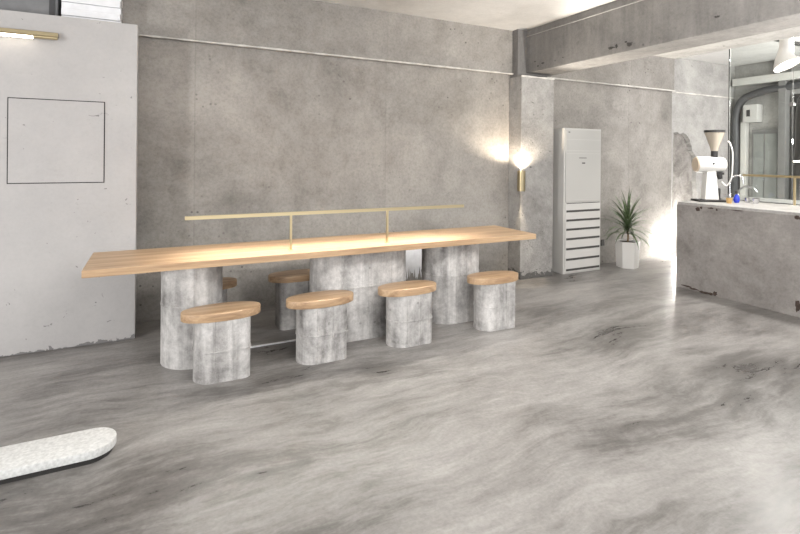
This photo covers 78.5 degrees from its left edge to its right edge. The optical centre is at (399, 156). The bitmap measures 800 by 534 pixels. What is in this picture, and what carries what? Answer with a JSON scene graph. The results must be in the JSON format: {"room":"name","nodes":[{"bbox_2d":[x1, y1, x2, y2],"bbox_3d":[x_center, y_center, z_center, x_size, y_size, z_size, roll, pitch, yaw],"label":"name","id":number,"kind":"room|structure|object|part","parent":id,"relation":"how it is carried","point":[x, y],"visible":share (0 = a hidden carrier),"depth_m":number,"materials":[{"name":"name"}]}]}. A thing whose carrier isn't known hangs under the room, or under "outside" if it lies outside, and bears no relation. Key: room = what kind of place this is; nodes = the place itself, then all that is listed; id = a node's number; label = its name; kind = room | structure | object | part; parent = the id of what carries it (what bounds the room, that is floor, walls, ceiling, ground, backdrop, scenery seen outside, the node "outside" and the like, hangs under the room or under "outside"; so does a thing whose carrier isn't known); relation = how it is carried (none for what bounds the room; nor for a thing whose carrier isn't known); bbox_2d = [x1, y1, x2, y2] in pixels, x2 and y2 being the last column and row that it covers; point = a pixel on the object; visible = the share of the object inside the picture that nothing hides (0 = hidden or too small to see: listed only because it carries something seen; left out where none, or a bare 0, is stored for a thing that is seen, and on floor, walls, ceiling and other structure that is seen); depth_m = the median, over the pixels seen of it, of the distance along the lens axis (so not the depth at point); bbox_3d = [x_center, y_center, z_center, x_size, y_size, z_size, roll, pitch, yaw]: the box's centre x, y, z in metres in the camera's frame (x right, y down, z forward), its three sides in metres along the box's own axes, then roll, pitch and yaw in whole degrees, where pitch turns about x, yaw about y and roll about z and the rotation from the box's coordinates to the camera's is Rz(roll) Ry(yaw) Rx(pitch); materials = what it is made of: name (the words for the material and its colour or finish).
{"room":"cafe","nodes":[
{"label":"cafe","id":0,"kind":"room"},
{"bbox_2d":[0,9,137,356],"bbox_3d":[-3.766,0.177,2.924,3.866,2.381,0.170,0,0,-26],"label":"wall partition","id":1,"kind":"structure","parent":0,"point":[49,232],"depth_m":3.52,"materials":[{"name":"paint"}]},
{"bbox_2d":[0,27,58,39],"bbox_3d":[-3.314,-0.849,3.015,2.000,0.059,0.062,0,0,-26],"label":"wall lamp","id":2,"kind":"object","parent":1,"relation":"attached to","point":[10,32],"visible":1,"depth_m":3.37,"materials":[{"name":"gold metal"}]},
{"bbox_2d":[0,0,60,15],"bbox_3d":[-3.360,-1.185,3.326,1.730,0.350,0.182,0,0,-26],"label":"ventilation duct","id":3,"kind":"object","parent":1,"relation":"attached to","point":[48,7],"visible":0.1,"depth_m":3.60,"materials":[{"name":"grey metal"}]},
{"bbox_2d":[7,97,104,183],"bbox_3d":[-2.438,-0.106,3.486,0.576,0.596,0.006,0,0,-26],"label":"access panel","id":4,"kind":"object","parent":1,"relation":"attached to","point":[49,140],"visible":1,"depth_m":3.47,"materials":[{"name":"white paint"}]},
{"bbox_2d":[61,0,122,22],"bbox_3d":[-2.380,-1.152,3.797,0.385,0.300,0.192,0,0,-26],"label":"vent","id":5,"kind":"object","parent":1,"relation":"attached to","point":[101,10],"depth_m":3.72,"materials":[{"name":"white plastic"}]},
{"bbox_2d":[0,252,799,533],"bbox_3d":[1.756,1.475,1.383,12.800,0.120,9.300,0,0,-26],"label":"floor","id":6,"kind":"structure","parent":0,"point":[616,400],"depth_m":2.53,"materials":[{"name":"grey concrete"}]},
{"bbox_2d":[0,427,116,484],"bbox_3d":[-2.204,1.350,1.914,1.900,0.062,0.216,0,0,-26],"label":"bench","id":7,"kind":"object","parent":6,"relation":"on","point":[21,461],"visible":1,"depth_m":2.19,"materials":[{"name":"stone"}]},
{"bbox_2d":[180,301,260,384],"bbox_3d":[-1.136,1.177,3.115,0.480,0.426,0.236,0,0,-26],"label":"stool","id":8,"kind":"object","parent":6,"relation":"on","point":[221,331],"visible":1,"depth_m":3.02,"materials":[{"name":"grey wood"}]},
{"bbox_3d":[-1.134,0.989,3.115,0.480,0.050,0.236,0,0,-26],"label":"seat","id":9,"kind":"part","parent":8,"relation":"part of","materials":[{"name":"brown wood"}]},
{"bbox_2d":[222,277,236,302],"bbox_3d":[-1.502,1.174,3.748,0.480,0.426,0.236,0,0,-26],"label":"stool","id":10,"kind":"object","parent":6,"relation":"on","point":[228,282],"visible":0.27,"depth_m":3.76,"materials":[{"name":"wood"}]},
{"bbox_3d":[-1.500,0.986,3.748,0.480,0.050,0.236,0,0,-26],"label":"seat","id":11,"kind":"part","parent":10,"relation":"part of","materials":[{"name":"brown wood"}]},
{"bbox_2d":[250,339,295,347],"bbox_3d":[-0.978,1.388,3.612,0.630,0.007,0.017,0,0,-26],"label":"rail","id":12,"kind":"object","parent":6,"relation":"on","point":[293,339],"visible":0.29,"depth_m":3.62,"materials":[{"name":"silver metal"}]},
{"bbox_2d":[268,269,309,329],"bbox_3d":[-0.853,1.180,4.071,0.480,0.426,0.236,0,0,-26],"label":"stool","id":13,"kind":"object","parent":6,"relation":"on","point":[288,283],"visible":0.6,"depth_m":3.94,"materials":[{"name":"concrete"}]},
{"bbox_3d":[-0.851,0.992,4.071,0.480,0.050,0.236,0,0,-26],"label":"seat","id":14,"kind":"part","parent":13,"relation":"part of","materials":[{"name":"brown wood"}]},
{"bbox_2d":[81,225,535,369],"bbox_3d":[-0.452,1.036,3.865,3.419,0.720,0.595,0,0,-26],"label":"table","id":15,"kind":"object","parent":6,"relation":"on","point":[191,276],"visible":0.81,"depth_m":3.69,"materials":[{"name":"brown wood"}]},
{"bbox_2d":[185,204,463,249],"bbox_3d":[-0.436,0.539,3.695,2.180,0.274,0.032,0,0,-26],"label":"light bar","id":16,"kind":"object","parent":15,"relation":"on","point":[388,209],"visible":1,"depth_m":3.59,"materials":[{"name":"beige"}]},
{"bbox_3d":[-0.785,0.542,3.521,0.016,0.262,0.016,0,0,-26],"label":"post","id":17,"kind":"part","parent":16,"relation":"part of","materials":[{"name":"gold metal"}]},
{"bbox_3d":[-0.101,0.548,3.862,0.016,0.262,0.016,0,0,-26],"label":"post","id":18,"kind":"part","parent":16,"relation":"part of","materials":[{"name":"gold metal"}]},
{"bbox_2d":[286,290,353,364],"bbox_3d":[-0.554,1.182,3.404,0.480,0.426,0.236,0,0,-28],"label":"stool","id":19,"kind":"object","parent":6,"relation":"on","point":[321,330],"visible":1,"depth_m":3.31,"materials":[{"name":"concrete"}]},
{"bbox_3d":[-0.552,0.994,3.404,0.480,0.050,0.236,0,0,-28],"label":"seat","id":20,"kind":"part","parent":19,"relation":"part of","materials":[{"name":"brown wood"}]},
{"bbox_2d":[378,280,435,347],"bbox_3d":[0.056,1.188,3.708,0.480,0.426,0.236,0,0,-26],"label":"stool","id":21,"kind":"object","parent":6,"relation":"on","point":[408,317],"visible":1,"depth_m":3.61,"materials":[{"name":"concrete"}]},
{"bbox_3d":[0.058,1.000,3.708,0.480,0.050,0.236,0,0,-26],"label":"seat","id":22,"kind":"part","parent":21,"relation":"part of","materials":[{"name":"brown wood"}]},
{"bbox_2d":[467,271,517,331],"bbox_3d":[0.771,1.194,4.064,0.480,0.426,0.236,0,0,-25],"label":"stool","id":23,"kind":"object","parent":6,"relation":"on","point":[494,303],"visible":1,"depth_m":3.96,"materials":[{"name":"concrete"}]},
{"bbox_3d":[0.772,1.006,4.064,0.480,0.050,0.236,0,0,-25],"label":"seat","id":24,"kind":"part","parent":23,"relation":"part of","materials":[{"name":"brown wood"}]},
{"bbox_2d":[508,76,553,279],"bbox_3d":[1.551,0.246,5.800,0.490,2.335,0.220,0,0,-26],"label":"pillar","id":25,"kind":"structure","parent":6,"relation":"on","point":[531,100],"depth_m":5.70,"materials":[{"name":"concrete"}]},
{"bbox_2d":[517,171,525,190],"bbox_3d":[1.374,0.277,5.534,0.105,0.230,0.101,0,0,-26],"label":"wall sconce","id":26,"kind":"object","parent":25,"relation":"attached to","point":[520,174],"visible":1,"depth_m":5.49,"materials":[{"name":"gold metal"}]},
{"bbox_2d":[521,75,554,79],"bbox_3d":[1.611,-0.919,5.699,0.500,0.019,0.014,0,0,-26],"label":"trim","id":27,"kind":"structure","parent":25,"relation":"attached to","point":[521,75],"depth_m":5.68,"materials":[{"name":"grey metal"}]},
{"bbox_2d":[552,128,600,273],"bbox_3d":[2.199,0.539,6.076,0.620,1.760,0.204,0,0,-26],"label":"air conditioner","id":28,"kind":"object","parent":6,"relation":"on","point":[576,151],"visible":0.99,"depth_m":5.96,"materials":[{"name":"grey plastic"}]},
{"bbox_2d":[564,201,599,272],"bbox_3d":[2.238,0.980,5.995,0.585,0.840,0.012,0,0,-26],"label":"grille","id":29,"kind":"object","parent":28,"relation":"attached to","point":[581,218],"depth_m":5.98,"materials":[{"name":"grey plastic"}]},
{"bbox_3d":[2.246,0.115,5.995,0.585,0.870,0.012,0,0,-26],"label":"panel","id":30,"kind":"part","parent":28,"relation":"part of","materials":[{"name":"grey plastic"}]},
{"bbox_2d":[601,187,656,268],"bbox_3d":[2.985,0.871,6.230,0.943,1.110,0.682,0,0,-26],"label":"potted plant","id":31,"kind":"object","parent":6,"relation":"on","point":[627,251],"visible":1,"depth_m":6.25,"materials":[{"name":"green plant"}]},
{"bbox_3d":[2.934,1.258,6.314,0.287,0.335,0.285,0,0,-26],"label":"pot","id":32,"kind":"part","parent":31,"relation":"part of","materials":[{"name":"white ceramic"}]},
{"bbox_2d":[676,199,799,317],"bbox_3d":[4.050,0.971,4.254,0.844,0.932,2.900,0,0,-26],"label":"counter","id":33,"kind":"object","parent":6,"relation":"on","point":[742,252],"depth_m":4.79,"materials":[{"name":"concrete"}]},
{"bbox_2d":[691,130,726,201],"bbox_3d":[3.440,0.105,5.436,0.305,0.790,0.203,0,0,7],"label":"coffee grinder","id":34,"kind":"object","parent":33,"relation":"on","point":[712,167],"visible":1,"depth_m":5.38,"materials":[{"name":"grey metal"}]},
{"bbox_3d":[3.429,0.489,5.437,0.290,0.022,0.200,1,0,7],"label":"plate","id":35,"kind":"part","parent":34,"relation":"part of","materials":[{"name":"grey metal"}]},
{"bbox_3d":[3.490,-0.277,5.430,0.203,0.025,0.203,1,0,7],"label":"hopper lid","id":36,"kind":"part","parent":34,"relation":"part of","materials":[{"name":"grey plastic"}]},
{"bbox_2d":[721,141,733,185],"bbox_3d":[3.593,0.078,5.372,0.034,0.502,0.114,0,0,-26],"label":"hose","id":37,"kind":"object","parent":34,"relation":"hanging from","point":[727,141],"visible":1,"depth_m":5.33,"materials":[{"name":"white plastic"}]},
{"bbox_2d":[726,198,732,203],"bbox_3d":[3.503,0.471,5.208,0.059,0.060,0.059,0,0,-26],"label":"cup","id":38,"kind":"object","parent":33,"relation":"on","point":[728,200],"visible":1,"depth_m":5.19,"materials":[{"name":"brown"}]},
{"bbox_2d":[723,175,743,201],"bbox_3d":[3.703,0.352,5.433,0.192,0.300,0.060,0,0,30],"label":"faucet","id":39,"kind":"object","parent":33,"relation":"on","point":[729,195],"visible":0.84,"depth_m":5.43,"materials":[{"name":"silver metal"}]},
{"bbox_3d":[3.722,0.313,5.413,0.142,0.220,0.024,0,0,39],"label":"spout","id":40,"kind":"part","parent":39,"relation":"part of","materials":[{"name":"silver metal"}]},
{"bbox_2d":[733,191,739,202],"bbox_3d":[3.646,0.437,5.302,0.060,0.130,0.060,0,0,-26],"label":"bottle","id":41,"kind":"object","parent":33,"relation":"on","point":[736,199],"visible":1,"depth_m":5.29,"materials":[{"name":"blue glass"}]},
{"bbox_2d":[678,199,799,214],"bbox_3d":[4.063,0.518,4.256,0.825,0.025,2.895,0,0,-26],"label":"countertop","id":42,"kind":"structure","parent":33,"relation":"on","point":[760,207],"depth_m":4.92,"materials":[{"name":"concrete"}]},
{"bbox_2d":[752,198,758,203],"bbox_3d":[3.776,0.475,5.199,0.055,0.055,0.055,0,0,-26],"label":"metal cup","id":43,"kind":"object","parent":33,"relation":"on","point":[755,200],"visible":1,"depth_m":5.18,"materials":[{"name":"silver metal"}]},
{"bbox_2d":[742,174,799,205],"bbox_3d":[4.176,0.352,4.621,0.050,0.308,1.750,0,0,-26],"label":"rail","id":44,"kind":"object","parent":33,"relation":"on","point":[752,175],"visible":1,"depth_m":5.00,"materials":[{"name":"beige"}]},
{"bbox_3d":[4.004,0.360,4.966,0.018,0.290,0.018,0,0,-26],"label":"post","id":45,"kind":"part","parent":44,"relation":"part of","materials":[{"name":"gold metal"}]},
{"bbox_2d":[721,197,799,204],"bbox_3d":[4.656,0.976,4.947,0.580,0.930,2.500,0,0,-26],"label":"countertop","id":46,"kind":"structure","parent":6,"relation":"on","point":[764,200],"depth_m":5.62,"materials":[{"name":"grey paint"}]},
{"bbox_2d":[734,185,757,197],"bbox_3d":[4.193,0.430,5.932,0.059,0.156,0.258,0,0,-26],"label":"sink faucet","id":47,"kind":"object","parent":46,"relation":"on","point":[742,187],"visible":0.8,"depth_m":5.93,"materials":[{"name":"silver metal"}]},
{"bbox_3d":[4.197,0.430,5.924,0.024,0.156,0.240,0,0,-26],"label":"spout","id":48,"kind":"part","parent":47,"relation":"part of","materials":[{"name":"silver metal"}]},
{"bbox_2d":[728,37,795,193],"bbox_3d":[4.252,-0.008,4.855,0.050,2.890,1.904,0,0,-26],"label":"metal frame","id":49,"kind":"object","parent":6,"relation":"on","point":[792,104],"visible":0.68,"depth_m":5.70,"materials":[{"name":"grey metal"}]},
{"bbox_3d":[3.831,-0.012,5.704,0.012,2.890,0.010,0,0,-26],"label":"edge post","id":50,"kind":"part","parent":49,"relation":"part of","materials":[{"name":"grey metal"}]},
{"bbox_3d":[3.972,-0.010,5.418,0.010,2.866,0.622,0,0,-26],"label":"pane","id":51,"kind":"part","parent":49,"relation":"part of","materials":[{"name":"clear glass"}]},
{"bbox_3d":[4.396,-0.007,4.567,0.010,2.866,1.260,0,0,-26],"label":"pane","id":52,"kind":"part","parent":49,"relation":"part of","materials":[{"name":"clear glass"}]},
{"bbox_2d":[136,36,734,322],"bbox_3d":[-0.102,-0.046,5.255,12.500,2.890,0.280,0,0,-26],"label":"wall","id":53,"kind":"structure","parent":0,"point":[223,129],"depth_m":4.91,"materials":[{"name":"concrete"}]},
{"bbox_2d":[138,34,513,74],"bbox_3d":[-0.753,-0.986,4.717,4.640,0.019,0.036,0,0,-26],"label":"trim","id":54,"kind":"structure","parent":53,"relation":"attached to","point":[150,36],"depth_m":4.67,"materials":[{"name":"grey metal"}]},
{"bbox_2d":[61,0,674,89],"bbox_3d":[-0.827,-1.245,4.713,10.700,0.505,0.035,0,0,-26],"label":"wall","id":55,"kind":"structure","parent":53,"relation":"attached to","point":[314,26],"depth_m":4.86,"materials":[{"name":"concrete"}]},
{"bbox_2d":[406,249,421,278],"bbox_3d":[0.140,1.135,5.221,0.240,0.367,0.006,0,0,-26],"label":"trim","id":56,"kind":"structure","parent":53,"relation":"attached to","point":[413,257],"depth_m":5.22,"materials":[{"name":"grey metal"}]},
{"bbox_2d":[510,29,546,77],"bbox_3d":[1.542,-1.199,5.839,0.455,0.555,0.130,0,0,-26],"label":"pillar","id":57,"kind":"structure","parent":53,"relation":"attached to","point":[519,36],"depth_m":5.71,"materials":[{"name":"concrete"}]},
{"bbox_2d":[547,77,675,91],"bbox_3d":[2.864,-0.954,6.517,2.480,0.020,0.036,0,0,-26],"label":"trim","id":58,"kind":"structure","parent":53,"relation":"attached to","point":[547,77],"depth_m":6.50,"materials":[{"name":"grey metal"}]},
{"bbox_2d":[672,91,733,98],"bbox_3d":[4.647,-0.934,7.479,1.530,0.022,0.023,0,0,-26],"label":"trim","id":59,"kind":"structure","parent":53,"relation":"attached to","point":[672,91],"depth_m":7.45,"materials":[{"name":"grey metal"}]},
{"bbox_2d":[731,81,799,196],"bbox_3d":[5.729,0.178,6.889,0.109,2.525,2.029,0,0,-26],"label":"drain pipe","id":60,"kind":"object","parent":53,"relation":"attached to","point":[735,120],"visible":0.81,"depth_m":7.69,"materials":[{"name":"grey plastic"}]},
{"bbox_2d":[316,0,799,65],"bbox_3d":[1.783,-1.550,1.383,12.800,0.150,9.300,0,0,-26],"label":"ceiling","id":61,"kind":"structure","parent":0,"point":[512,15],"depth_m":5.04,"materials":[{"name":"paint"}]},
{"bbox_2d":[526,0,799,75],"bbox_3d":[2.863,-1.213,3.375,0.375,0.505,5.500,0,0,-26],"label":"ceiling beam","id":62,"kind":"structure","parent":61,"relation":"attached to","point":[653,27],"depth_m":4.38,"materials":[{"name":"concrete"}]},
{"bbox_2d":[526,0,642,36],"bbox_3d":[2.695,-1.387,3.279,0.015,0.006,5.480,0,0,-26],"label":"trim","id":63,"kind":"structure","parent":62,"relation":"attached to","point":[639,0],"depth_m":4.90,"materials":[{"name":"concrete"}]},
{"bbox_2d":[534,15,719,66],"bbox_3d":[2.001,-1.049,4.686,0.008,0.086,2.059,0,0,-26],"label":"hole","id":64,"kind":"structure","parent":62,"relation":"attached to","point":[629,44],"depth_m":4.52,"materials":[{"name":"grey"}]},
{"bbox_2d":[653,26,799,58],"bbox_3d":[3.504,-1.212,2.940,0.385,0.495,4.150,0,0,-26],"label":"ceiling","id":65,"kind":"structure","parent":61,"relation":"attached to","point":[795,31],"depth_m":4.20,"materials":[{"name":"paint"}]},
{"bbox_2d":[773,38,799,71],"bbox_3d":[3.781,-1.147,4.767,0.244,0.620,0.223,0,0,-26],"label":"track spotlight","id":66,"kind":"object","parent":61,"relation":"hanging from","point":[785,59],"visible":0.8,"depth_m":4.75,"materials":[{"name":"white metal"}]},
{"bbox_3d":[3.772,-1.237,4.787,0.100,0.380,0.100,0,0,-26],"label":"stem","id":67,"kind":"part","parent":66,"relation":"part of","materials":[{"name":"white metal"}]},
{"bbox_2d":[776,40,799,45],"bbox_3d":[4.263,-1.435,5.824,3.000,0.035,0.040,0,0,-26],"label":"ceiling track","id":68,"kind":"object","parent":61,"relation":"attached to","point":[795,42],"visible":0.02,"depth_m":6.17,"materials":[{"name":"grey metal"}]},
{"bbox_2d":[793,96,799,164],"bbox_3d":[4.883,-0.672,5.912,0.200,1.550,0.200,0,0,-26],"label":"pendant lamp","id":69,"kind":"object","parent":61,"relation":"hanging from","point":[796,160],"visible":1,"depth_m":5.91,"materials":[{"name":"grey"}]},
{"bbox_2d":[672,133,691,252],"bbox_3d":[4.214,0.437,7.461,0.800,2.000,0.180,0,0,-26],"label":"wall niche","id":70,"kind":"object","parent":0,"point":[682,165],"visible":0.14,"depth_m":7.35,"materials":[{"name":"concrete"}]},
{"bbox_2d":[735,60,799,199],"bbox_3d":[6.264,0.010,6.267,0.200,2.890,3.640,0,0,-26],"label":"wall","id":71,"kind":"structure","parent":0,"point":[769,101],"depth_m":7.50,"materials":[{"name":"concrete glass"},{"name":"dark metal"}]},
{"bbox_2d":[740,122,748,196],"bbox_3d":[5.395,0.457,7.669,0.100,1.980,0.080,0,0,-26],"label":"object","id":72,"kind":"object","parent":71,"relation":"attached to","point":[744,127],"visible":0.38,"depth_m":7.64,"materials":[{"name":"grey paint"}]},
{"bbox_2d":[743,104,762,122],"bbox_3d":[5.430,-0.658,7.536,0.172,0.270,0.200,0,0,-26],"label":"junction box","id":73,"kind":"object","parent":71,"relation":"attached to","point":[753,113],"visible":1,"depth_m":7.48,"materials":[{"name":"grey plastic"}]},
{"bbox_2d":[751,129,777,198],"bbox_3d":[5.543,0.368,7.418,0.060,1.560,0.380,0,0,-26],"label":"door","id":74,"kind":"structure","parent":71,"relation":"in","point":[764,159],"depth_m":7.41,"materials":[{"name":"grey paint"}]},
{"bbox_3d":[5.480,0.383,7.487,0.010,1.450,0.140,0,0,-26],"label":"pane","id":75,"kind":"part","parent":74,"relation":"part of","materials":[{"name":"clear glass"}]},
{"bbox_3d":[5.556,0.384,7.335,0.010,1.450,0.160,0,0,-26],"label":"pane","id":76,"kind":"part","parent":74,"relation":"part of","materials":[{"name":"clear glass"}]},
{"bbox_2d":[732,71,799,86],"bbox_3d":[5.850,-1.154,6.693,0.180,0.110,2.380,0,0,-26],"label":"beam","id":77,"kind":"structure","parent":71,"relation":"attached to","point":[772,78],"depth_m":7.30,"materials":[{"name":"grey paint"}]},
{"bbox_2d":[777,68,790,199],"bbox_3d":[5.621,0.004,7.165,0.150,2.890,0.100,0,0,-26],"label":"trim","id":78,"kind":"structure","parent":71,"relation":"attached to","point":[784,95],"depth_m":7.12,"materials":[{"name":"grey paint"}]},
{"bbox_2d":[791,94,799,199],"bbox_3d":[5.853,0.276,6.668,0.174,2.350,0.920,0,0,-26],"label":"door","id":79,"kind":"structure","parent":71,"relation":"in","point":[796,168],"depth_m":7.06,"materials":[{"name":"grey"}]},
{"bbox_3d":[5.864,0.261,6.684,0.020,2.180,0.780,0,0,-26],"label":"panel","id":80,"kind":"part","parent":79,"relation":"part of","materials":[{"name":"grey metal"}]}
]}

